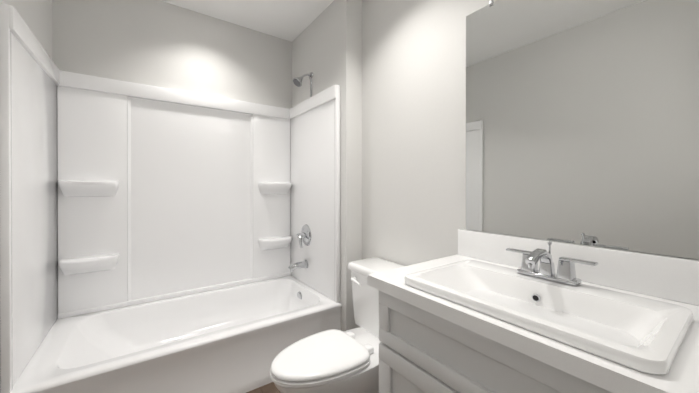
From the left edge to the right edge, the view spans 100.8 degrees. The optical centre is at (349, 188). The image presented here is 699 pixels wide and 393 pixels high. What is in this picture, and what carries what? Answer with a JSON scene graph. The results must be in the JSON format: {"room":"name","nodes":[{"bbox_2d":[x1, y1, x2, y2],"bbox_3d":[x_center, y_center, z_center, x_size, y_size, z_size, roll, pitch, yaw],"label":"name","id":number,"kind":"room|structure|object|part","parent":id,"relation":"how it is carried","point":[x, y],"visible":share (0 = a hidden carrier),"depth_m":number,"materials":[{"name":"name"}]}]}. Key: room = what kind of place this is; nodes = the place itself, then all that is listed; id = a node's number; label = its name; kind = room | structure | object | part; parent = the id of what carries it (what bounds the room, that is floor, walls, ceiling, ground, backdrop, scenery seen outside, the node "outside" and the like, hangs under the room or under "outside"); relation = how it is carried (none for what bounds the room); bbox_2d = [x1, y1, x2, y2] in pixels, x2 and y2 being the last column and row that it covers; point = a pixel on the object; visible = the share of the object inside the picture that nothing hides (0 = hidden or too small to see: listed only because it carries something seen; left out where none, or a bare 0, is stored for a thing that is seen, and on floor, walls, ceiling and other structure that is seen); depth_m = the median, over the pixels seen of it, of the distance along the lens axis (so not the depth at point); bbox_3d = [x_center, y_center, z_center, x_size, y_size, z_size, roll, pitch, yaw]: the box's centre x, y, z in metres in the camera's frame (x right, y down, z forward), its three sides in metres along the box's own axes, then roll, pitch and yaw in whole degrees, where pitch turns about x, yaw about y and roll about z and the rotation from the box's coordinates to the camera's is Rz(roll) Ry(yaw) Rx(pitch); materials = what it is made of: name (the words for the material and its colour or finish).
{"room":"bathroom","nodes":[
{"label":"bathroom","id":0,"kind":"room"},
{"bbox_2d":[0,0,51,58],"bbox_3d":[-1.072,-0.095,0.653,0.100,2.440,2.750,0,0,-35],"label":"wall","id":1,"kind":"structure","parent":0,"point":[36,15],"depth_m":1.50,"materials":[{"name":"paint"}]},
{"bbox_2d":[52,0,291,108],"bbox_3d":[-1.120,-0.101,2.245,1.665,2.440,0.100,0,0,-35],"label":"wall","id":2,"kind":"structure","parent":0,"point":[158,43],"depth_m":2.07,"materials":[{"name":"paint"}]},
{"bbox_2d":[160,0,333,41],"bbox_3d":[-0.353,-1.357,1.160,1.865,0.080,2.750,0,0,-35],"label":"ceiling","id":3,"kind":"structure","parent":0,"point":[290,20],"depth_m":2.17,"materials":[{"name":"white paint"}]},
{"bbox_2d":[247,382,279,392],"bbox_3d":[-0.353,1.153,1.169,1.865,0.060,2.750,0,0,-35],"label":"floor","id":4,"kind":"structure","parent":0,"point":[271,387],"depth_m":1.61,"materials":[{"name":"wood"}]},
{"bbox_2d":[0,3,341,392],"bbox_3d":[-0.910,0.098,1.837,1.530,2.045,0.811,0,0,-35],"label":"bathtub","id":5,"kind":"object","parent":4,"relation":"on","point":[154,239],"visible":1,"depth_m":1.88,"materials":[{"name":"white plastic"}]},
{"bbox_3d":[-0.398,-0.015,2.280,0.182,1.822,0.170,0,0,-35],"label":"trim","id":6,"kind":"part","parent":5,"relation":"part of","materials":[{"name":"silver metal"}]},
{"bbox_2d":[270,258,404,392],"bbox_3d":[0.000,0.779,1.406,0.785,0.685,0.536,0,0,-35],"label":"toilet","id":7,"kind":"object","parent":4,"relation":"on","point":[334,361],"visible":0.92,"depth_m":1.30,"materials":[{"name":"white ceramic"}]},
{"bbox_3d":[-0.129,0.761,1.314,0.468,0.043,0.334,0,0,-35],"label":"seat","id":8,"kind":"part","parent":7,"relation":"part of","materials":[{"name":"white plastic"}]},
{"bbox_3d":[0.036,0.521,1.627,0.030,0.032,0.092,0,0,-35],"label":"handle","id":9,"kind":"part","parent":7,"relation":"part of","materials":[{"name":"white plastic"}]},
{"bbox_2d":[368,229,698,392],"bbox_3d":[0.529,0.647,0.872,0.564,0.954,0.810,0,0,-35],"label":"bathroom vanity","id":10,"kind":"object","parent":4,"relation":"on","point":[483,312],"visible":1,"depth_m":0.79,"materials":[{"name":"paint"}]},
{"bbox_2d":[405,260,692,374],"bbox_3d":[0.497,0.344,0.819,0.390,0.120,0.590,0,0,-35],"label":"sink","id":11,"kind":"object","parent":10,"relation":"in","point":[637,335],"depth_m":0.73,"materials":[{"name":"white ceramic"}]},
{"bbox_2d":[506,241,597,301],"bbox_3d":[0.551,0.287,0.862,0.236,0.234,0.246,0,0,-35],"label":"faucet","id":12,"kind":"object","parent":10,"relation":"on","point":[527,283],"depth_m":0.87,"materials":[{"name":"silver metal"}]},
{"bbox_2d":[292,0,361,331],"bbox_3d":[-0.216,-0.101,2.297,0.131,2.440,0.860,0,0,-35],"label":"wall","id":13,"kind":"structure","parent":0,"point":[327,46],"depth_m":1.96,"materials":[{"name":"paint"}]},
{"bbox_2d":[362,0,696,265],"bbox_3d":[0.367,-0.099,1.675,0.100,2.440,2.750,0,0,-35],"label":"wall","id":14,"kind":"structure","parent":0,"point":[413,131],"depth_m":1.60,"materials":[{"name":"paint"}]},
{"bbox_2d":[466,0,698,259],"bbox_3d":[0.764,-0.306,1.018,0.009,0.993,0.779,0,0,-35],"label":"mirror","id":15,"kind":"object","parent":14,"relation":"attached to","point":[582,122],"visible":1,"depth_m":0.97,"materials":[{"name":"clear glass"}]}
]}

